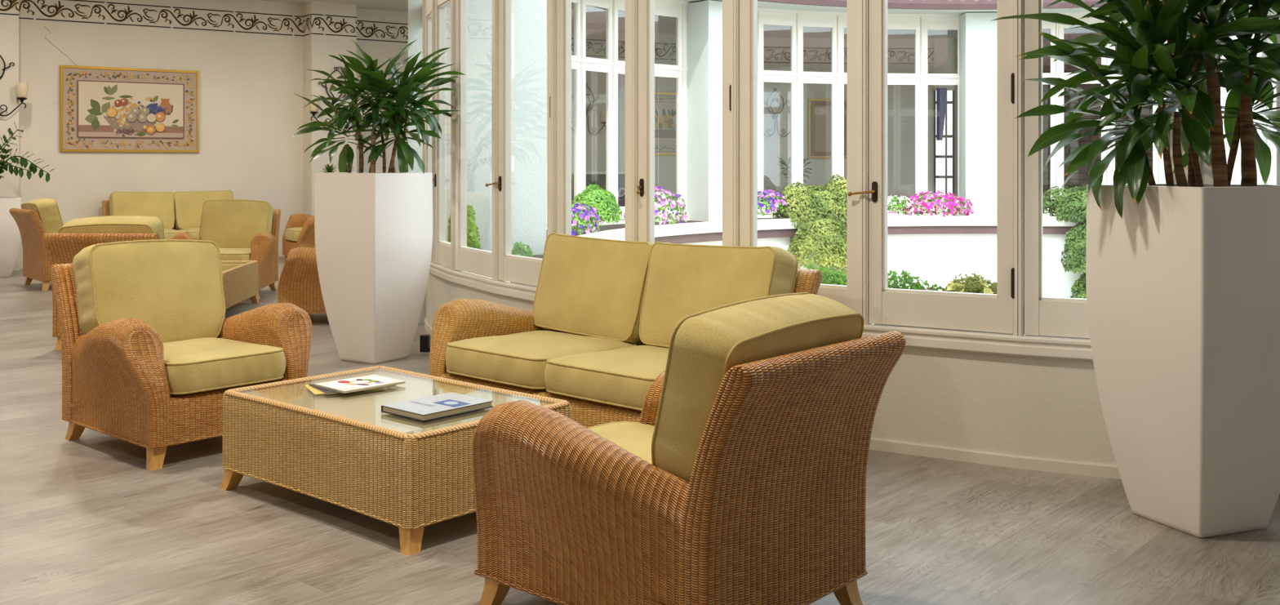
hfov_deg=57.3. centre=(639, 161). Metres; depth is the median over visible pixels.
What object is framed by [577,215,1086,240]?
ledge
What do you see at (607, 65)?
window
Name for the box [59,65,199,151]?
painting
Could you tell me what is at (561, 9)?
window
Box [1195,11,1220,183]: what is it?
window
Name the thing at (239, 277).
coffee table
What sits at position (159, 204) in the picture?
cushion
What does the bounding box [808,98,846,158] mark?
painting
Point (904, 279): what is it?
shrub
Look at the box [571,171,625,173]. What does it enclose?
countertop
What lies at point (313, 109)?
wall sconce
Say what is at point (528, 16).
window
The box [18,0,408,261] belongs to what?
wall
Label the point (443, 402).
photo
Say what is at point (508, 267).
window
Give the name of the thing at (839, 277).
shrub
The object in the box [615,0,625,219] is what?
window
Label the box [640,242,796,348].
cushion
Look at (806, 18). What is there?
window
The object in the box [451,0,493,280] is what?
window
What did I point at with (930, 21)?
window
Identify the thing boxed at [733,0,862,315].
window
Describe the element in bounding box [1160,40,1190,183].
window
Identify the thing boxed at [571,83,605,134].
wall sconce
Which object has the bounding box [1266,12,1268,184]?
window
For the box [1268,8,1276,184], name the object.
window
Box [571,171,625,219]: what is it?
wall
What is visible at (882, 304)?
window
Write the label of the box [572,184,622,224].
shrub
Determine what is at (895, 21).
window
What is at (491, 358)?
seat cushion
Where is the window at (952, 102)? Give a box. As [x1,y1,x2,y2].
[933,89,954,199]
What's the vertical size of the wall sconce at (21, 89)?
0.853 m
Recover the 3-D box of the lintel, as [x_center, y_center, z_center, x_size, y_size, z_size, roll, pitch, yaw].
[5.393,-1.722,20.803,0.357,0.925,0.082,0,0,5]
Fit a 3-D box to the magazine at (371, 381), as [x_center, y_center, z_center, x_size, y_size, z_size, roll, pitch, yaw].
[-1.135,0.900,4.750,0.222,0.010,0.287,0,0,43]
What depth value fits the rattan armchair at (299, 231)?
14.72 m
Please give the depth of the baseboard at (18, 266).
14.23 m
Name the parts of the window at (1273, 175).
frame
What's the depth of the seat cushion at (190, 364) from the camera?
5.23 m
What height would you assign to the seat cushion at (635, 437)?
0.182 m
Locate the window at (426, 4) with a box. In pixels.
[422,0,431,259]
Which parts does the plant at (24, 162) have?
stem, stem, stem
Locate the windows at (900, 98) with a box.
[571,27,933,203]
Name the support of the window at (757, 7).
attached to the wall at (1015, 405)
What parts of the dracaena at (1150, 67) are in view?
crown, crown, crown, crown, crown, crown, crown, crown, crown, crown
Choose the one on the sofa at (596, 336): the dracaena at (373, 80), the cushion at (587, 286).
the cushion at (587, 286)
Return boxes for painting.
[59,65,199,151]
[654,92,675,155]
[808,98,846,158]
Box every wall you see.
[0,0,18,263]
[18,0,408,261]
[302,0,356,215]
[426,212,1116,465]
[681,233,1085,297]
[954,34,1279,212]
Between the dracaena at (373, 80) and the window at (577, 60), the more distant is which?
the window at (577, 60)
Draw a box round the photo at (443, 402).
[433,399,471,407]
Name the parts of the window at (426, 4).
frame, sash, glass pane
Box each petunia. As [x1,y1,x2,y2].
[571,201,604,235]
[623,186,688,224]
[757,189,792,216]
[887,195,918,213]
[894,190,974,217]
[924,283,945,291]
[1042,197,1061,214]
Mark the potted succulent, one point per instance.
(329, 168)
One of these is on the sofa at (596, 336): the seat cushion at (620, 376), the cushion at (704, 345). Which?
the seat cushion at (620, 376)
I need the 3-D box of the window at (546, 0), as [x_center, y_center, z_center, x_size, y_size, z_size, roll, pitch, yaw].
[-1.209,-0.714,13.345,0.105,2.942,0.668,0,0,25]
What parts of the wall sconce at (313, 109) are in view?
lamp shade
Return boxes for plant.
[0,120,55,182]
[776,156,812,185]
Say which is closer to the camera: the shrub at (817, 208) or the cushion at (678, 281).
the cushion at (678, 281)
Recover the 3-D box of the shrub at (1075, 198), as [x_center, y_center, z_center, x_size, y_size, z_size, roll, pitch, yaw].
[5.970,1.188,15.686,0.889,1.752,1.082,0,0,-22]
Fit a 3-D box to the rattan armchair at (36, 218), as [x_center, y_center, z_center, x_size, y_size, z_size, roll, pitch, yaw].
[-5.971,0.839,12.315,1.020,0.922,0.934,0,0,-41]
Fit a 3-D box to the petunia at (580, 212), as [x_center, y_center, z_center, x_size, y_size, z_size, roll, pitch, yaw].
[-0.661,0.582,11.941,0.469,0.335,1.266,0,0,14]
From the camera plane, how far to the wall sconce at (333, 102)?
16.11 m
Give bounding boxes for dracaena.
[291,38,466,173]
[989,0,1279,218]
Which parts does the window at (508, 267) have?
lever, handle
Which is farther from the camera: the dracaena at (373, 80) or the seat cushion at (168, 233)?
the seat cushion at (168, 233)
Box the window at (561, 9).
[551,0,632,240]
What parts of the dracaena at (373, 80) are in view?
crown, crown, crown, crown, crown, crown, crown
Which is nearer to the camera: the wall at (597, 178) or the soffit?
the soffit
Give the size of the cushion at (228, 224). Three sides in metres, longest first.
0.674 x 0.531 x 0.222 m
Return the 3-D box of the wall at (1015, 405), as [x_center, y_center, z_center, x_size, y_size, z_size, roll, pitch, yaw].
[4.539,1.619,10.643,12.842,1.763,12.839,0,0,0]
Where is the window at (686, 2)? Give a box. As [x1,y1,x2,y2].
[684,0,694,211]
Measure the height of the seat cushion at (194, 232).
0.181 m
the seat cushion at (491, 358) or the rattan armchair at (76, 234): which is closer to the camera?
the seat cushion at (491, 358)
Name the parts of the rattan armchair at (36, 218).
leg, backrest, seat, leg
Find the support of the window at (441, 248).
attached to the wall at (1015, 405)
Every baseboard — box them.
[13,249,284,271]
[424,316,1279,493]
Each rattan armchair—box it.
[8,197,63,290]
[43,215,164,350]
[49,239,312,470]
[171,199,280,299]
[277,246,326,313]
[282,213,315,262]
[471,292,906,604]
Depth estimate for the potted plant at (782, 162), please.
19.92 m
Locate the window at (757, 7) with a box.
[757,7,759,215]
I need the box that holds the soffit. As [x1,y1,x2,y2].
[680,0,1225,13]
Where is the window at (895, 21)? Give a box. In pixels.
[887,13,922,212]
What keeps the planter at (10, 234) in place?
on the floor
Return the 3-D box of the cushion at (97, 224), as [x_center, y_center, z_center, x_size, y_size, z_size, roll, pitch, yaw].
[-3.665,0.647,8.187,0.674,0.531,0.222,-2,15,0]
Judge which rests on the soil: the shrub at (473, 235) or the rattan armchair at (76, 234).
the shrub at (473, 235)
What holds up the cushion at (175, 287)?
on the rattan armchair at (150, 353)
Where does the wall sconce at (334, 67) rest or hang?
attached to the wall at (317, 48)
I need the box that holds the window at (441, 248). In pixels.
[431,0,451,270]
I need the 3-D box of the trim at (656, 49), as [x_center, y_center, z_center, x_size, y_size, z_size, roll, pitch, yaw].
[1.289,-1.875,19.819,8.457,0.278,0.918,0,0,-19]
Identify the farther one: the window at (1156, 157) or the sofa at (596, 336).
the window at (1156, 157)
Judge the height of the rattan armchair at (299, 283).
0.922 m
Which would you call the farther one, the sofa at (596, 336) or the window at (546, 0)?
the window at (546, 0)
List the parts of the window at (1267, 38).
frame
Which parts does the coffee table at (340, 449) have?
leg, glass, leg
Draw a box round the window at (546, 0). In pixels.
[546,0,546,224]
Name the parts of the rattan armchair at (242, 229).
armrest, backrest, armrest, seat, leg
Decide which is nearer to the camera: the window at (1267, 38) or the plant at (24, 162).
the plant at (24, 162)
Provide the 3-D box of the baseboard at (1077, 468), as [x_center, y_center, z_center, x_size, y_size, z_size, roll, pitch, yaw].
[4.539,1.274,10.643,12.788,0.052,12.785,0,0,0]
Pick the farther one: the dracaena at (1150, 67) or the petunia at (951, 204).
the petunia at (951, 204)
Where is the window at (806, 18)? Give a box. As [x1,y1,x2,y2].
[798,9,839,185]
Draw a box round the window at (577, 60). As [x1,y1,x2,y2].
[571,0,583,197]
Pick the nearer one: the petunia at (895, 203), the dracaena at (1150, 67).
the dracaena at (1150, 67)
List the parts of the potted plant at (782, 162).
crown, crown, crown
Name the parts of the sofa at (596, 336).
armrest, seat, backrest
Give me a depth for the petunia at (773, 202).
15.04 m
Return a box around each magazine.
[304,384,386,395]
[308,384,395,394]
[313,374,404,393]
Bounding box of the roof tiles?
[897,0,992,1]
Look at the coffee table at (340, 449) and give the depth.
4.22 m
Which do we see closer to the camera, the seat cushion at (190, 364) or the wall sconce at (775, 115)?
the seat cushion at (190, 364)
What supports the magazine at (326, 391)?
on the magazine at (315, 392)
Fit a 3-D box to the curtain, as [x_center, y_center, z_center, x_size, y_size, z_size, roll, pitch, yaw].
[5.340,-0.835,20.748,0.186,0.930,0.040,0,0,4]
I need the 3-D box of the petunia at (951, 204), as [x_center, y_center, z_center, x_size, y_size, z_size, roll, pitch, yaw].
[4.025,0.574,15.979,1.105,0.359,0.411,0,0,-6]
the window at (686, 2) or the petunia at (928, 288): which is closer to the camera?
the petunia at (928, 288)
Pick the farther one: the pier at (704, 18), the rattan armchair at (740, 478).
the pier at (704, 18)
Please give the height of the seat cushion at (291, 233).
0.182 m
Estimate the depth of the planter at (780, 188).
19.98 m
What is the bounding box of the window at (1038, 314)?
[1017,0,1191,337]
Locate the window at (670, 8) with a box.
[654,0,684,217]
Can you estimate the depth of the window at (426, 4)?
9.06 m
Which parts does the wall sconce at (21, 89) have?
lamp shade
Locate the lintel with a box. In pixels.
[933,37,954,90]
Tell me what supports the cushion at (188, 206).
on the sofa at (179, 211)
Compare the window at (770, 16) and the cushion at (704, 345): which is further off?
the window at (770, 16)
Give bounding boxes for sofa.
[102,190,233,239]
[429,232,822,427]
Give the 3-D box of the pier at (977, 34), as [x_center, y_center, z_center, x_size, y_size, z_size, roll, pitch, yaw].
[4.860,-0.650,16.747,0.500,2.900,0.420,0,0,3]
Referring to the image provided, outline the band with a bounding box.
[654,226,1084,244]
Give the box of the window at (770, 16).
[759,8,798,215]
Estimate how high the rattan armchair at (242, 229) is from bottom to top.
0.922 m
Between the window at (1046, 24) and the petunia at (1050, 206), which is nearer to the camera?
the petunia at (1050, 206)
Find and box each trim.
[0,0,408,42]
[571,37,933,63]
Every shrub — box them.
[446,200,482,249]
[511,241,533,257]
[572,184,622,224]
[771,173,846,274]
[798,262,846,285]
[887,269,932,289]
[943,272,996,293]
[1042,184,1086,298]
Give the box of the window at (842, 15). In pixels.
[839,12,846,178]
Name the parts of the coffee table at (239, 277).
glass, leg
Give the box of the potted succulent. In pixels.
[319,163,337,172]
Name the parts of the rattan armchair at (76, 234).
leg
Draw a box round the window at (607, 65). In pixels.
[583,0,615,221]
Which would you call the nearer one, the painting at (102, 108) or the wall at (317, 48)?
the painting at (102, 108)
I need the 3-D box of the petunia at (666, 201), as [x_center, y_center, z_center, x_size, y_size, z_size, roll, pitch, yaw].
[0.190,0.522,13.858,0.452,0.465,1.145,0,0,37]
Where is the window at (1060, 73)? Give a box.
[1057,11,1108,208]
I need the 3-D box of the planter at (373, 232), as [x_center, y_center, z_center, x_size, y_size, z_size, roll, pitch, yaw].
[-1.748,0.686,7.714,0.544,1.227,0.544,0,0,32]
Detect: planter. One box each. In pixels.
[0,196,22,277]
[314,172,432,364]
[778,186,785,194]
[1085,182,1279,537]
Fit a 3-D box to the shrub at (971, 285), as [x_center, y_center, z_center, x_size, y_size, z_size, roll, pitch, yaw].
[1.611,0.650,5.676,0.330,0.231,0.347,0,0,31]
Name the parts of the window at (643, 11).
lever, handle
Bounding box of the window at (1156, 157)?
[1108,19,1159,183]
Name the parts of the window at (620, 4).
frame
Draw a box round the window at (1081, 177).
[956,34,1169,212]
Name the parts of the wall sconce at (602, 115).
lamp shade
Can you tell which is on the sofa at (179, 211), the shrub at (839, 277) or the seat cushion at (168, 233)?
the seat cushion at (168, 233)
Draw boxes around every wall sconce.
[0,54,28,115]
[308,98,319,120]
[318,81,346,105]
[330,66,342,75]
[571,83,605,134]
[763,88,790,136]
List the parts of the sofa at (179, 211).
backrest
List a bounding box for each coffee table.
[219,365,571,555]
[221,260,258,318]
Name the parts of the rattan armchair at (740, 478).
leg, armrest, armrest, seat, backrest, leg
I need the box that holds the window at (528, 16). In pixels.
[408,0,546,323]
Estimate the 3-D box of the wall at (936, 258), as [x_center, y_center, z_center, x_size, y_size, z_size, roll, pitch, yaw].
[4.540,1.510,10.643,10.634,1.080,10.631,0,0,0]
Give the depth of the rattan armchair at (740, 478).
3.08 m
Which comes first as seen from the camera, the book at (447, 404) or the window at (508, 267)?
the book at (447, 404)
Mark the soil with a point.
(606, 227)
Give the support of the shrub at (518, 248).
on the soil
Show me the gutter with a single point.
(893, 4)
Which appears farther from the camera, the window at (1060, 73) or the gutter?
the window at (1060, 73)
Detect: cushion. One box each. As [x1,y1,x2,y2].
[22,198,62,233]
[59,216,164,239]
[73,240,223,342]
[109,191,173,229]
[163,337,285,392]
[164,228,186,239]
[173,190,232,230]
[179,227,199,239]
[201,200,273,248]
[219,248,250,260]
[284,226,302,240]
[445,330,634,386]
[533,233,653,345]
[544,345,668,408]
[589,422,654,464]
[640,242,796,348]
[653,293,862,481]
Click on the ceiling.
(595, 16)
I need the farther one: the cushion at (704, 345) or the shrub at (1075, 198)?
the shrub at (1075, 198)
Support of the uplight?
on the floor
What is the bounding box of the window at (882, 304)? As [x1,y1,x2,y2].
[847,0,1017,336]
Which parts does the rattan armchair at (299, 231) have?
seat, armrest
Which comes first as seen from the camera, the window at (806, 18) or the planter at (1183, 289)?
the planter at (1183, 289)
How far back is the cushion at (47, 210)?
11.89 m
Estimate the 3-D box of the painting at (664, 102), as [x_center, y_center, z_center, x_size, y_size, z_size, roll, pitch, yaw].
[0.503,-0.640,19.969,0.700,1.060,0.030,0,0,-23]
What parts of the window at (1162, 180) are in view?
frame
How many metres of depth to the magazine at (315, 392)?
4.67 m
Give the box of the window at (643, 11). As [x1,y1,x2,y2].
[632,0,733,245]
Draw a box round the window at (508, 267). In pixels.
[485,0,551,286]
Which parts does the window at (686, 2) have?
sash, frame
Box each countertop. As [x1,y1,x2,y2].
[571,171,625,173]
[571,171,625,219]
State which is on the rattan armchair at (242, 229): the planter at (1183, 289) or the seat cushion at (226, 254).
the seat cushion at (226, 254)
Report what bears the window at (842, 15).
attached to the wall at (1015, 405)
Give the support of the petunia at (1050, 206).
in the soil
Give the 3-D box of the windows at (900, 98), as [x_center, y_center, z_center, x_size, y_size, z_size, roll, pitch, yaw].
[1.084,-0.443,19.739,8.524,3.485,0.933,0,0,-21]
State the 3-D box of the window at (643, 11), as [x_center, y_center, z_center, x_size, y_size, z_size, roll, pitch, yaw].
[0.220,-0.714,5.936,0.666,2.942,0.170,0,0,43]
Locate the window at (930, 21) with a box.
[922,13,962,212]
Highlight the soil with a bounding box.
[510,215,1089,339]
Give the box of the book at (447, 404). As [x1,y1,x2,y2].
[381,391,493,421]
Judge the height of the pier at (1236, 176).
2.900 m
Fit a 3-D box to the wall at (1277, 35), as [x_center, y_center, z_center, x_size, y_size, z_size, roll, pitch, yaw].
[10.319,-0.443,18.077,10.856,3.485,1.564,0,0,38]
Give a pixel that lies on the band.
(784, 233)
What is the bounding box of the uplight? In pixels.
[419,334,430,351]
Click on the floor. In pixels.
(84, 520)
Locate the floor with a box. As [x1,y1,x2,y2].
[0,256,1279,604]
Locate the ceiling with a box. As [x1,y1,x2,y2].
[260,0,1279,38]
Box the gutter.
[757,0,1163,9]
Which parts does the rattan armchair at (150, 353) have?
backrest, leg, armrest, leg, seat, armrest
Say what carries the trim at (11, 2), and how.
attached to the wall at (251, 113)
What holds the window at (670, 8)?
attached to the wall at (1015, 405)
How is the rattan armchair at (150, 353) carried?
on the floor
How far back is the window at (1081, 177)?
20.30 m
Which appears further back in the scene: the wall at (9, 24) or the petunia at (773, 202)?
the petunia at (773, 202)
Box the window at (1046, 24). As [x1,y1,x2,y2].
[1042,12,1057,212]
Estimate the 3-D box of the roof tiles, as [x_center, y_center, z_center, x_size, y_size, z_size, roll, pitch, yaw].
[4.540,-2.490,10.640,14.002,0.585,14.004,0,0,-12]
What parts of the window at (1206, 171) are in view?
frame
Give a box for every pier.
[687,0,722,221]
[959,12,996,215]
[1220,4,1266,184]
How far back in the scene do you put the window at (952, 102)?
20.77 m
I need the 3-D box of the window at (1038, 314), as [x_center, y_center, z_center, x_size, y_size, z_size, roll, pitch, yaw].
[1.924,-0.714,4.850,0.676,2.942,0.105,0,0,24]
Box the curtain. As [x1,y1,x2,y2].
[936,88,946,140]
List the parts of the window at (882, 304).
lever, handle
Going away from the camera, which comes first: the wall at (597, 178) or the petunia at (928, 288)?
the petunia at (928, 288)

